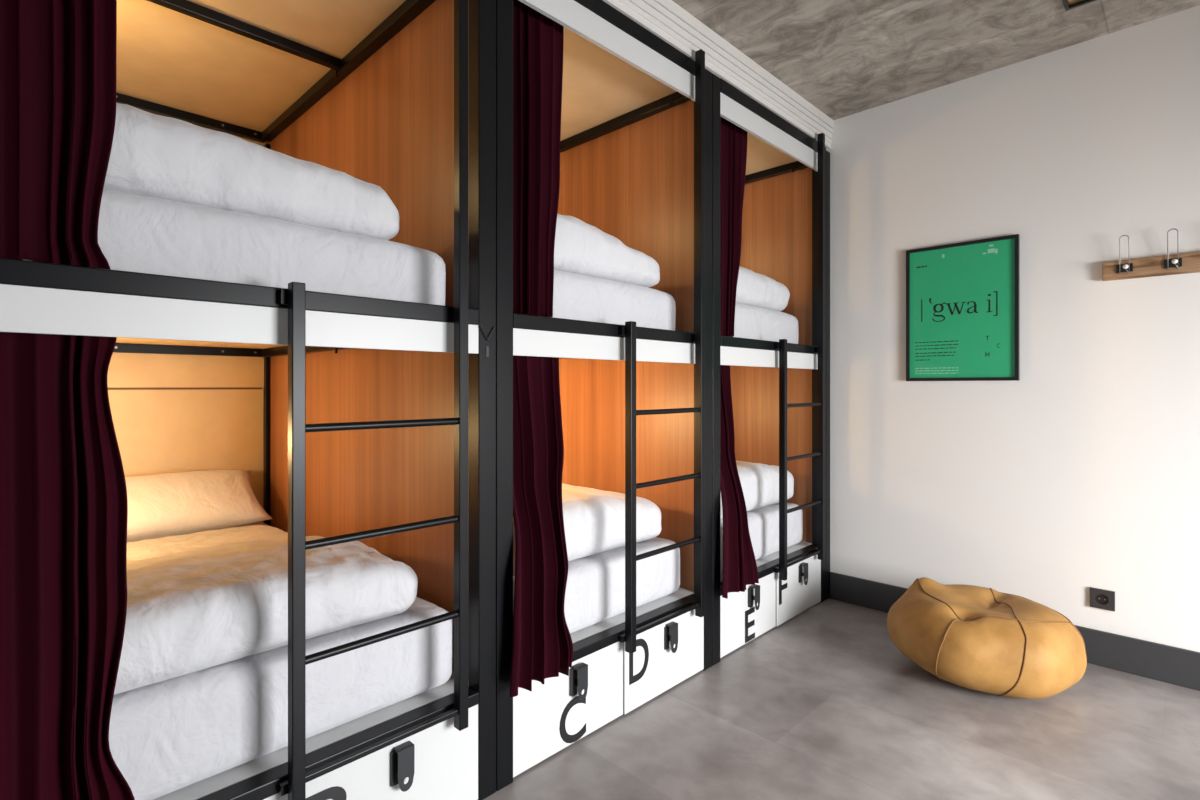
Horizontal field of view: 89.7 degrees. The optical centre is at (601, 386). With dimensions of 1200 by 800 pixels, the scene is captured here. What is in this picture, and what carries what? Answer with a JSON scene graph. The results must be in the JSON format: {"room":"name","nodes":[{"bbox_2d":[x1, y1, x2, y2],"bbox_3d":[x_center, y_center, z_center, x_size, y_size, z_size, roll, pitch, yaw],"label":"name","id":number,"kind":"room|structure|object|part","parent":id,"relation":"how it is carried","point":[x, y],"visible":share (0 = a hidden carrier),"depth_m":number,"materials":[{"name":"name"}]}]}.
{"room":"dormitory","nodes":[
{"label":"dormitory","id":0,"kind":"room"},
{"bbox_2d":[483,598,1199,799],"bbox_3d":[-0.029,1.244,1.022,5.570,0.120,5.620,0,0,44],"label":"floor","id":1,"kind":"structure","parent":0,"point":[822,704],"depth_m":2.03,"materials":[{"name":"grey concrete"}]},
{"bbox_2d":[0,0,495,799],"bbox_3d":[-1.373,-0.082,2.028,2.001,2.532,1.109,0,0,44],"label":"bunk bed","id":2,"kind":"object","parent":1,"relation":"on","point":[371,422],"visible":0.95,"depth_m":1.94,"materials":[{"name":"brown wood"}]},
{"bbox_2d":[0,0,116,268],"bbox_3d":[-1.026,-0.739,1.133,0.043,1.034,0.186,0,0,44],"label":"curtain","id":3,"kind":"object","parent":2,"relation":"hanging from","point":[58,57],"visible":0.98,"depth_m":1.13,"materials":[{"name":"red fabric"}]},
{"bbox_2d":[0,332,134,799],"bbox_3d":[-0.959,0.400,1.111,0.164,1.056,0.240,0,0,44],"label":"curtain","id":4,"kind":"object","parent":2,"relation":"hanging from","point":[64,504],"visible":0.96,"depth_m":1.10,"materials":[{"name":"red fabric"}]},
{"bbox_3d":[-2.075,-0.079,2.716,0.035,2.485,1.107,0,0,44],"label":"panel","id":5,"kind":"part","parent":2,"relation":"part of","materials":[{"name":"beige wood"}]},
{"bbox_3d":[-1.397,-0.168,2.037,1.834,0.039,1.050,0,0,44],"label":"ceiling frame","id":6,"kind":"part","parent":2,"relation":"part of","materials":[{"name":"black metal"}]},
{"bbox_2d":[25,189,445,305],"bbox_3d":[-1.393,-0.305,2.045,1.754,0.201,0.940,0,0,44],"label":"mattress","id":7,"kind":"object","parent":2,"relation":"on","point":[137,233],"visible":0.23,"depth_m":1.40,"materials":[{"name":"grey fabric"}]},
{"bbox_2d":[103,103,398,239],"bbox_3d":[-1.054,-0.506,1.648,0.705,0.200,0.795,0,0,44],"label":"duvet","id":8,"kind":"object","parent":7,"relation":"on","point":[152,155],"visible":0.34,"depth_m":1.38,"materials":[{"name":"grey fabric"}]},
{"bbox_3d":[-0.701,-0.135,1.372,0.015,0.081,0.989,0,0,44],"label":"fascia panel","id":9,"kind":"part","parent":2,"relation":"part of","materials":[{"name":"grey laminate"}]},
{"bbox_3d":[-0.711,-0.198,1.382,0.051,0.045,0.989,0,0,44],"label":"rail","id":10,"kind":"part","parent":2,"relation":"part of","materials":[{"name":"black metal"}]},
{"bbox_3d":[-1.399,-1.274,2.038,1.878,0.015,1.050,0,0,44],"label":"ceiling panel","id":11,"kind":"part","parent":2,"relation":"part of","materials":[{"name":"beige wood"}]},
{"bbox_3d":[-1.675,-0.016,3.046,0.045,2.400,0.042,0,0,44],"label":"post","id":12,"kind":"part","parent":2,"relation":"part of","materials":[{"name":"black metal"}]},
{"bbox_3d":[-1.083,1.040,1.401,0.592,0.272,0.494,0,0,44],"label":"drawer","id":13,"kind":"part","parent":2,"relation":"part of","materials":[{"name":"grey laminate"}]},
{"bbox_3d":[-1.397,-1.246,2.037,1.834,0.039,1.050,0,0,44],"label":"ceiling frame","id":14,"kind":"part","parent":2,"relation":"part of","materials":[{"name":"black metal"}]},
{"bbox_2d":[109,521,451,799],"bbox_3d":[-1.383,0.753,2.044,1.774,0.234,0.956,0,0,44],"label":"mattress","id":15,"kind":"object","parent":2,"relation":"on","point":[173,734],"visible":0.2,"depth_m":1.39,"materials":[{"name":"grey fabric"}]},
{"bbox_2d":[125,470,272,541],"bbox_3d":[-1.913,0.504,2.535,0.329,0.243,0.880,0,0,44],"label":"pillow","id":16,"kind":"object","parent":15,"relation":"on","point":[181,503],"visible":0.55,"depth_m":2.57,"materials":[{"name":"white fabric"}]},
{"bbox_2d":[114,525,417,694],"bbox_3d":[-1.278,0.546,1.900,1.432,0.181,0.881,0,0,44],"label":"duvet","id":17,"kind":"object","parent":15,"relation":"on","point":[197,601],"visible":0.6,"depth_m":1.47,"materials":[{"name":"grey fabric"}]},
{"bbox_3d":[-0.711,0.886,1.382,0.051,0.033,0.989,0,0,44],"label":"rail","id":18,"kind":"part","parent":2,"relation":"part of","materials":[{"name":"black metal"}]},
{"bbox_3d":[-1.025,-0.079,2.435,1.859,2.485,0.038,0,0,44],"label":"panel","id":19,"kind":"part","parent":2,"relation":"part of","materials":[{"name":"brown wood"}]},
{"bbox_3d":[-0.735,1.040,1.753,0.598,0.272,0.490,0,0,44],"label":"drawer","id":20,"kind":"part","parent":2,"relation":"part of","materials":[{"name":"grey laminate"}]},
{"bbox_3d":[-0.347,-0.072,1.759,0.055,2.512,0.060,0,0,44],"label":"post","id":21,"kind":"part","parent":2,"relation":"part of","materials":[{"name":"black metal"}]},
{"bbox_2d":[496,0,711,790],"bbox_3d":[-0.596,-0.082,2.823,2.001,2.532,1.109,0,0,44],"label":"bunk bed","id":22,"kind":"object","parent":1,"relation":"on","point":[636,138],"visible":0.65,"depth_m":2.41,"materials":[{"name":"brown wood"}]},
{"bbox_3d":[-0.303,-0.072,1.803,0.055,2.512,0.060,0,0,44],"label":"post","id":23,"kind":"part","parent":22,"relation":"part of","materials":[{"name":"black metal"}]},
{"bbox_2d":[513,0,563,316],"bbox_3d":[-0.220,-0.739,1.957,0.048,1.034,0.260,0,0,44],"label":"curtain","id":24,"kind":"object","parent":22,"relation":"hanging from","point":[538,40],"visible":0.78,"depth_m":1.96,"materials":[{"name":"red fabric"}]},
{"bbox_2d":[510,356,572,696],"bbox_3d":[-0.203,0.385,1.887,0.170,1.026,0.302,0,0,44],"label":"curtain","id":25,"kind":"object","parent":22,"relation":"hanging from","point":[542,648],"visible":0.89,"depth_m":1.88,"materials":[{"name":"red fabric"}]},
{"bbox_3d":[-0.306,1.040,2.195,0.592,0.272,0.494,0,0,44],"label":"drawer","id":26,"kind":"part","parent":22,"relation":"part of","materials":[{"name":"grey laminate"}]},
{"bbox_2d":[513,537,679,633],"bbox_3d":[-0.610,0.753,2.834,1.774,0.234,0.946,0,0,44],"label":"mattress","id":27,"kind":"object","parent":22,"relation":"on","point":[595,587],"visible":0.12,"depth_m":2.24,"materials":[{"name":"grey fabric"}]},
{"bbox_2d":[513,483,661,576],"bbox_3d":[-0.257,0.519,2.461,0.708,0.233,0.861,0,0,44],"label":"duvet","id":28,"kind":"object","parent":27,"relation":"on","point":[594,519],"visible":0.38,"depth_m":2.25,"materials":[{"name":"grey fabric"}]},
{"bbox_3d":[0.066,-0.198,2.176,0.051,0.045,0.989,0,0,44],"label":"rail","id":29,"kind":"part","parent":22,"relation":"part of","materials":[{"name":"black metal"}]},
{"bbox_3d":[0.076,-0.135,2.166,0.015,0.081,0.989,0,0,44],"label":"fascia panel","id":30,"kind":"part","parent":22,"relation":"part of","materials":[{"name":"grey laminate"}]},
{"bbox_3d":[0.076,-1.224,2.166,0.015,0.093,0.989,0,0,44],"label":"fascia panel","id":31,"kind":"part","parent":22,"relation":"part of","materials":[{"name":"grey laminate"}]},
{"bbox_2d":[553,270,675,330],"bbox_3d":[-0.620,-0.305,2.836,1.754,0.201,0.930,0,0,44],"label":"mattress","id":32,"kind":"object","parent":22,"relation":"on","point":[575,296],"visible":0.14,"depth_m":2.25,"materials":[{"name":"grey fabric"}]},
{"bbox_2d":[554,213,659,287],"bbox_3d":[-0.286,-0.522,2.467,0.754,0.225,0.862,0,0,44],"label":"duvet","id":33,"kind":"object","parent":32,"relation":"on","point":[580,247],"visible":0.27,"depth_m":2.23,"materials":[{"name":"grey fabric"}]},
{"bbox_3d":[-0.622,-1.274,2.832,1.878,0.015,1.050,0,0,44],"label":"ceiling panel","id":34,"kind":"part","parent":22,"relation":"part of","materials":[{"name":"beige wood"}]},
{"bbox_3d":[-0.621,-1.246,2.831,1.834,0.039,1.050,0,0,44],"label":"ceiling frame","id":35,"kind":"part","parent":22,"relation":"part of","materials":[{"name":"black metal"}]},
{"bbox_3d":[-0.248,-0.079,3.229,1.859,2.485,0.038,0,0,44],"label":"panel","id":36,"kind":"part","parent":22,"relation":"part of","materials":[{"name":"brown wood"}]},
{"bbox_3d":[0.066,0.886,2.176,0.051,0.033,0.989,0,0,44],"label":"rail","id":37,"kind":"part","parent":22,"relation":"part of","materials":[{"name":"black metal"}]},
{"bbox_3d":[0.071,-1.300,2.171,0.036,0.059,0.989,0,0,44],"label":"rail","id":38,"kind":"part","parent":22,"relation":"part of","materials":[{"name":"black metal"}]},
{"bbox_3d":[0.042,1.040,2.547,0.598,0.272,0.490,0,0,44],"label":"drawer","id":39,"kind":"part","parent":22,"relation":"part of","materials":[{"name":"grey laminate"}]},
{"bbox_3d":[0.430,-0.072,2.553,0.055,2.512,0.060,0,0,44],"label":"post","id":40,"kind":"part","parent":22,"relation":"part of","materials":[{"name":"black metal"}]},
{"bbox_2d":[712,74,829,665],"bbox_3d":[0.199,-0.082,3.636,2.001,2.532,1.161,0,0,44],"label":"bunk bed","id":41,"kind":"object","parent":1,"relation":"on","point":[780,390],"visible":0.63,"depth_m":3.24,"materials":[{"name":"brown wood"}]},
{"bbox_3d":[0.474,-0.072,2.597,0.055,2.512,0.060,0,0,44],"label":"post","id":42,"kind":"part","parent":41,"relation":"part of","materials":[{"name":"black metal"}]},
{"bbox_2d":[720,116,747,336],"bbox_3d":[0.585,-0.739,2.780,0.039,1.034,0.343,0,0,44],"label":"curtain","id":43,"kind":"object","parent":41,"relation":"hanging from","point":[733,139],"visible":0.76,"depth_m":2.77,"materials":[{"name":"red fabric"}]},
{"bbox_2d":[720,365,758,598],"bbox_3d":[0.568,0.382,2.674,0.166,1.020,0.300,0,0,44],"label":"curtain","id":44,"kind":"object","parent":41,"relation":"hanging from","point":[740,570],"visible":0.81,"depth_m":2.66,"materials":[{"name":"red fabric"}]},
{"bbox_3d":[0.470,1.040,2.989,0.592,0.272,0.494,0,0,44],"label":"drawer","id":45,"kind":"part","parent":41,"relation":"part of","materials":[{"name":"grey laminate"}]},
{"bbox_2d":[720,503,802,573],"bbox_3d":[0.167,0.753,3.628,1.774,0.234,0.948,0,0,44],"label":"mattress","id":46,"kind":"object","parent":41,"relation":"on","point":[763,522],"visible":0.07,"depth_m":3.07,"materials":[{"name":"grey fabric"}]},
{"bbox_2d":[720,461,793,518],"bbox_3d":[0.532,0.513,3.271,0.711,0.247,0.900,0,0,44],"label":"duvet","id":47,"kind":"object","parent":46,"relation":"on","point":[759,482],"visible":0.26,"depth_m":3.08,"materials":[{"name":"grey fabric"}]},
{"bbox_2d":[734,303,798,343],"bbox_3d":[0.158,-0.305,3.630,1.754,0.201,0.930,0,0,44],"label":"mattress","id":48,"kind":"object","parent":41,"relation":"on","point":[751,322],"visible":0.08,"depth_m":3.06,"materials":[{"name":"grey fabric"}]},
{"bbox_2d":[736,266,789,310],"bbox_3d":[0.500,-0.510,3.275,0.757,0.204,0.861,0,0,44],"label":"duvet","id":49,"kind":"object","parent":48,"relation":"on","point":[754,289],"visible":0.1,"depth_m":3.06,"materials":[{"name":"grey fabric"}]},
{"bbox_3d":[0.848,-1.300,2.965,0.036,0.059,0.989,0,0,44],"label":"rail","id":50,"kind":"part","parent":41,"relation":"part of","materials":[{"name":"black metal"}]},
{"bbox_3d":[0.843,-0.198,2.970,0.051,0.045,0.989,0,0,44],"label":"rail","id":51,"kind":"part","parent":41,"relation":"part of","materials":[{"name":"black metal"}]},
{"bbox_3d":[0.843,0.886,2.970,0.051,0.033,0.989,0,0,44],"label":"rail","id":52,"kind":"part","parent":41,"relation":"part of","materials":[{"name":"black metal"}]},
{"bbox_3d":[0.853,-0.135,2.960,0.015,0.081,0.989,0,0,44],"label":"fascia panel","id":53,"kind":"part","parent":41,"relation":"part of","materials":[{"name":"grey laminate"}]},
{"bbox_3d":[0.853,-1.224,2.960,0.015,0.093,0.989,0,0,44],"label":"fascia panel","id":54,"kind":"part","parent":41,"relation":"part of","materials":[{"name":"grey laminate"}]},
{"bbox_3d":[0.528,-0.079,4.024,1.859,2.485,0.038,0,0,44],"label":"panel","id":55,"kind":"part","parent":41,"relation":"part of","materials":[{"name":"brown wood"}]},
{"bbox_3d":[0.155,-1.274,3.627,1.878,0.015,1.050,0,0,44],"label":"ceiling panel","id":56,"kind":"part","parent":41,"relation":"part of","materials":[{"name":"beige wood"}]},
{"bbox_3d":[0.156,-1.246,3.625,1.834,0.039,1.050,0,0,44],"label":"ceiling frame","id":57,"kind":"part","parent":41,"relation":"part of","materials":[{"name":"black metal"}]},
{"bbox_3d":[0.819,1.040,3.341,0.598,0.272,0.490,0,0,44],"label":"drawer","id":58,"kind":"part","parent":41,"relation":"part of","materials":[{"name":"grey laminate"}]},
{"bbox_3d":[1.207,-0.072,3.347,0.055,2.512,0.060,0,0,44],"label":"post","id":59,"kind":"part","parent":41,"relation":"part of","materials":[{"name":"black metal"}]},
{"bbox_2d":[887,577,1086,698],"bbox_3d":[1.567,1.017,2.494,0.675,0.333,0.684,0,0,44],"label":"pouf","id":60,"kind":"object","parent":1,"relation":"on","point":[983,639],"visible":1,"depth_m":2.28,"materials":[{"name":"yellow leather"}]},
{"bbox_2d":[672,0,1199,119],"bbox_3d":[-0.029,-1.564,1.022,5.570,0.150,5.620,0,0,44],"label":"ceiling","id":61,"kind":"structure","parent":0,"point":[844,58],"depth_m":2.54,"materials":[{"name":"concrete"}]},
{"bbox_2d":[1062,0,1095,10],"bbox_3d":[1.820,-1.480,2.223,0.200,0.018,0.200,0,0,44],"label":"recessed light","id":62,"kind":"object","parent":61,"relation":"in","point":[1068,4],"visible":1,"depth_m":2.32,"materials":[{"name":"black"}]},
{"bbox_2d":[826,5,1199,651],"bbox_3d":[1.848,-0.152,2.941,5.570,2.673,0.150,0,0,44],"label":"wall","id":63,"kind":"structure","parent":0,"point":[1069,477],"depth_m":2.71,"materials":[{"name":"white paint"}]},
{"bbox_2d":[603,0,832,149],"bbox_3d":[-0.603,-1.413,2.853,1.988,0.153,3.405,0,0,44],"label":"trim","id":64,"kind":"structure","parent":63,"relation":"attached to","point":[665,19],"depth_m":2.60,"materials":[{"name":"white wood"}]},
{"bbox_2d":[906,234,1019,380],"bbox_3d":[1.738,-0.362,2.928,0.481,0.668,0.022,0,0,44],"label":"framed poster","id":65,"kind":"object","parent":63,"relation":"attached to","point":[963,298],"visible":1,"depth_m":2.91,"materials":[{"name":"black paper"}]},
{"bbox_2d":[915,244,997,373],"bbox_3d":[1.723,-0.366,2.941,0.356,0.605,0.001,0,0,44],"label":"print","id":66,"kind":"object","parent":65,"relation":"attached to","point":[956,286],"depth_m":2.93,"materials":[{"name":"green paper"}]},
{"bbox_2d":[830,572,1199,690],"bbox_3d":[2.460,1.111,2.227,3.296,0.147,0.016,0,0,44],"label":"baseboard","id":67,"kind":"structure","parent":63,"relation":"attached to","point":[1152,660],"depth_m":2.52,"materials":[{"name":"grey"}]},
{"bbox_2d":[1090,587,1114,611],"bbox_3d":[2.124,0.901,2.559,0.082,0.082,0.010,0,0,44],"label":"power socket","id":68,"kind":"object","parent":63,"relation":"attached to","point":[1099,598],"visible":1,"depth_m":2.56,"materials":[{"name":"grey plastic"}]},
{"bbox_2d":[1102,228,1199,280],"bbox_3d":[2.410,-0.534,2.228,0.870,0.176,0.083,0,0,44],"label":"coat rack","id":69,"kind":"object","parent":63,"relation":"attached to","point":[1184,263],"visible":1,"depth_m":2.43,"materials":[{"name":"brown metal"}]},
{"bbox_3d":[2.159,-0.489,2.491,0.052,0.034,0.006,0,0,44],"label":"hook plate","id":70,"kind":"part","parent":69,"relation":"part of","materials":[{"name":"black metal"}]},
{"bbox_3d":[2.263,-0.489,2.389,0.052,0.034,0.006,0,0,44],"label":"hook plate","id":71,"kind":"part","parent":69,"relation":"part of","materials":[{"name":"black metal"}]}
]}

